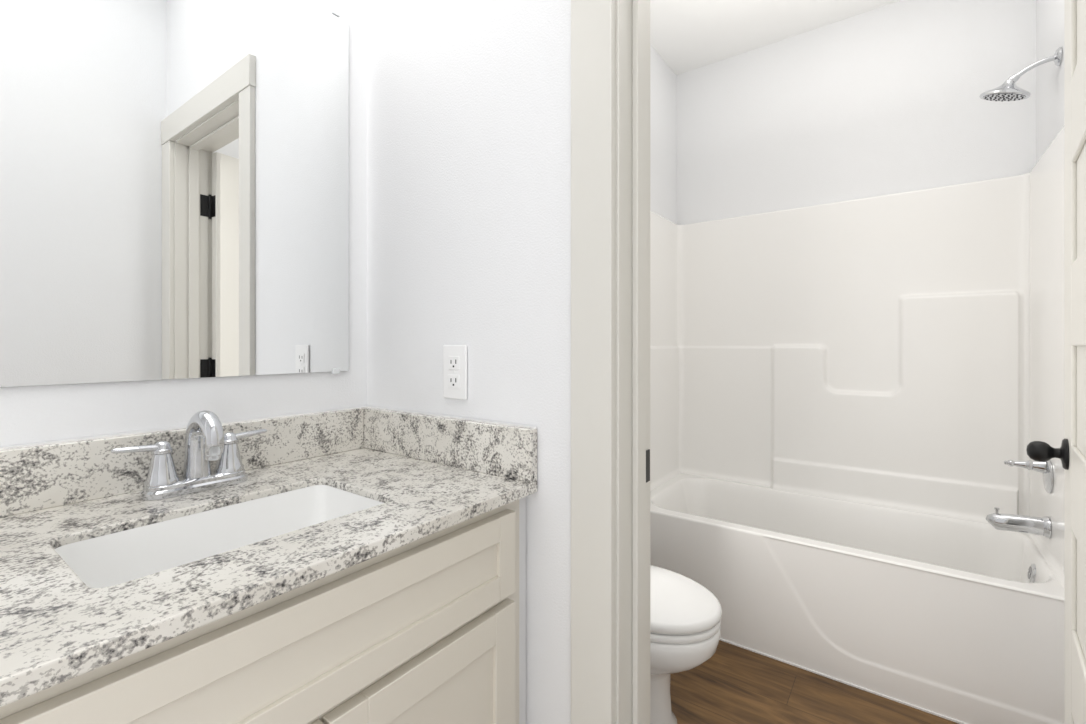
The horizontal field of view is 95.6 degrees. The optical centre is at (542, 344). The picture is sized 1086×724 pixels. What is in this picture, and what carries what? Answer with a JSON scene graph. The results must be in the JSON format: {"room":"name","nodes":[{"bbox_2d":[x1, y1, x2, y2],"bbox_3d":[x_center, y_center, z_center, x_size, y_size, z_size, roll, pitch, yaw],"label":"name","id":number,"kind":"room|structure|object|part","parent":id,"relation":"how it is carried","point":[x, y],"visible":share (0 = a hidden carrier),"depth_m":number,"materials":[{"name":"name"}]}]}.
{"room":"bathroom","nodes":[
{"label":"bathroom","id":0,"kind":"room"},
{"bbox_2d":[0,0,675,446],"bbox_3d":[-0.422,-0.192,1.364,0.120,2.800,4.230,0,0,36],"label":"wall","id":1,"kind":"structure","parent":0,"point":[58,412],"depth_m":1.08,"materials":[{"name":"white paint"}]},
{"bbox_2d":[0,0,348,386],"bbox_3d":[-0.696,-0.359,0.879,0.009,0.857,0.765,0,0,36],"label":"mirror","id":2,"kind":"object","parent":1,"relation":"attached to","point":[174,174],"visible":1,"depth_m":0.90,"materials":[{"name":"clear glass"}]},
{"bbox_2d":[0,407,536,516],"bbox_3d":[-0.468,0.205,0.745,0.535,0.097,0.818,0,0,36],"label":"backsplash","id":3,"kind":"structure","parent":1,"relation":"attached to","point":[39,477],"depth_m":0.95,"materials":[{"name":"stone"}]},
{"bbox_2d":[367,0,570,723],"bbox_3d":[0.206,-0.192,0.834,1.520,2.800,0.120,0,0,36],"label":"wall","id":4,"kind":"structure","parent":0,"point":[469,101],"depth_m":0.99,"materials":[{"name":"white paint"}]},
{"bbox_2d":[443,345,466,399],"bbox_3d":[-0.187,0.058,1.042,0.070,0.114,0.008,0,0,36],"label":"outlet","id":5,"kind":"object","parent":4,"relation":"attached to","point":[454,356],"visible":1,"depth_m":1.04,"materials":[{"name":"white plastic"}]},
{"bbox_2d":[571,0,649,723],"bbox_3d":[0.418,0.139,0.679,0.812,2.139,0.162,0,0,36],"label":"door frame","id":6,"kind":"structure","parent":4,"relation":"in","point":[593,22],"depth_m":0.83,"materials":[{"name":"beige wood"}]},
{"bbox_3d":[0.418,0.139,0.679,0.812,2.139,0.162,0,0,36],"label":"frame casing trim","id":7,"kind":"part","parent":6,"relation":"part of","materials":[{"name":"white paint"}]},
{"bbox_2d":[616,0,648,723],"bbox_3d":[0.416,0.182,0.680,0.668,2.053,0.122,0,0,36],"label":"jamb","id":8,"kind":"object","parent":4,"relation":"attached to","point":[632,16],"depth_m":0.85,"materials":[{"name":"beige wood"}]},
{"bbox_2d":[646,449,649,482],"bbox_3d":[0.187,0.223,0.899,0.003,0.058,0.034,0,0,36],"label":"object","id":9,"kind":"structure","parent":8,"relation":"attached to","point":[647,451],"depth_m":0.90,"materials":[{"name":"metal"}]},
{"bbox_2d":[1064,0,1085,723],"bbox_3d":[0.903,0.189,0.797,0.099,2.022,0.622,0,0,36],"label":"door leaf","id":10,"kind":"structure","parent":4,"relation":"in","point":[1074,10],"depth_m":0.93,"materials":[{"name":"beige wood"}]},
{"bbox_2d":[1026,439,1069,469],"bbox_3d":[1.035,0.221,1.009,0.062,0.062,0.062,0,0,36],"label":"door knob","id":11,"kind":"object","parent":10,"relation":"attached to","point":[1039,451],"visible":1,"depth_m":1.00,"materials":[{"name":"black metal"}]},
{"bbox_2d":[650,0,899,74],"bbox_3d":[0.239,-1.642,0.878,1.820,0.100,4.230,0,0,36],"label":"ceiling","id":12,"kind":"structure","parent":0,"point":[688,35],"depth_m":2.44,"materials":[{"name":"white paint"}]},
{"bbox_2d":[670,640,958,723],"bbox_3d":[0.239,1.258,0.878,1.820,0.100,4.230,0,0,36],"label":"floor","id":13,"kind":"structure","parent":0,"point":[736,685],"depth_m":1.68,"materials":[{"name":"brown wood"}]},
{"bbox_2d":[0,406,536,723],"bbox_3d":[-0.467,0.661,0.744,0.536,1.095,0.818,0,0,36],"label":"vanity","id":14,"kind":"object","parent":13,"relation":"on","point":[362,564],"visible":1,"depth_m":0.71,"materials":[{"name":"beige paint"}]},
{"bbox_2d":[111,410,266,499],"bbox_3d":[-0.587,0.183,0.852,0.116,0.140,0.234,0,0,36],"label":"faucet","id":15,"kind":"object","parent":14,"relation":"on","point":[206,441],"depth_m":0.84,"materials":[{"name":"silver metal"}]},
{"bbox_2d":[54,485,383,587],"bbox_3d":[-0.442,0.336,0.723,0.224,0.142,0.372,0,0,36],"label":"sink","id":16,"kind":"object","parent":14,"relation":"in","point":[116,554],"depth_m":0.76,"materials":[{"name":"white ceramic"}]},
{"bbox_3d":[-0.264,0.367,0.596,0.019,0.143,0.703,0,0,36],"label":"drawer","id":17,"kind":"part","parent":14,"relation":"part of","materials":[{"name":"beige paint"}]},
{"bbox_3d":[-0.368,0.759,0.453,0.019,0.608,0.350,0,0,36],"label":"door","id":18,"kind":"part","parent":14,"relation":"part of","materials":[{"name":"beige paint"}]},
{"bbox_3d":[-0.159,0.759,0.738,0.019,0.608,0.350,0,0,36],"label":"door","id":19,"kind":"part","parent":14,"relation":"part of","materials":[{"name":"beige paint"}]},
{"bbox_2d":[650,565,721,723],"bbox_3d":[0.248,0.813,1.604,0.646,0.789,0.450,0,0,36],"label":"toilet","id":20,"kind":"object","parent":13,"relation":"on","point":[685,616],"visible":0.3,"depth_m":1.41,"materials":[{"name":"white ceramic"}]},
{"bbox_3d":[0.308,1.018,1.560,0.485,0.378,0.364,0,0,36],"label":"bowl","id":21,"kind":"part","parent":20,"relation":"part of","materials":[{"name":"white ceramic"}]},
{"bbox_3d":[0.331,0.817,1.543,0.432,0.024,0.366,0,0,36],"label":"seat","id":22,"kind":"part","parent":20,"relation":"part of","materials":[{"name":"white ceramic"}]},
{"bbox_3d":[0.332,0.785,1.542,0.436,0.036,0.372,0,0,36],"label":"lid","id":23,"kind":"part","parent":20,"relation":"part of","materials":[{"name":"white ceramic"}]},
{"bbox_2d":[650,126,1063,723],"bbox_3d":[1.175,0.256,2.154,1.516,1.905,0.762,0,0,36],"label":"bathtub","id":24,"kind":"object","parent":13,"relation":"on","point":[848,399],"visible":0.94,"depth_m":2.14,"materials":[{"name":"white plastic"}]},
{"bbox_3d":[1.688,0.639,1.764,0.156,0.068,0.050,0,0,36],"label":"spout","id":25,"kind":"part","parent":24,"relation":"part of","materials":[{"name":"silver metal"}]},
{"bbox_3d":[1.754,0.456,1.716,0.012,0.120,0.120,0,0,36],"label":"valve plate","id":26,"kind":"part","parent":24,"relation":"part of","materials":[{"name":"silver metal"}]},
{"bbox_2d":[676,0,1035,224],"bbox_3d":[1.437,-0.192,2.511,1.520,2.800,0.120,0,0,36],"label":"wall","id":27,"kind":"structure","parent":0,"point":[884,100],"depth_m":2.37,"materials":[{"name":"white paint"}]},
{"bbox_2d":[1036,0,1063,162],"bbox_3d":[1.492,-0.192,1.200,0.120,2.800,2.230,0,0,36],"label":"wall","id":28,"kind":"structure","parent":0,"point":[1049,13],"depth_m":1.84,"materials":[{"name":"white paint"}]},
{"bbox_2d":[979,47,1061,100],"bbox_3d":[1.701,-0.948,1.765,0.209,0.148,0.140,0,0,36],"label":"shower head","id":29,"kind":"object","parent":28,"relation":"attached to","point":[1008,91],"depth_m":1.75,"materials":[{"name":"silver metal"}]},
{"bbox_3d":[1.732,-0.975,1.732,0.111,0.050,0.017,0,0,36],"label":"arm","id":30,"kind":"part","parent":29,"relation":"part of","materials":[{"name":"silver metal"}]}
]}

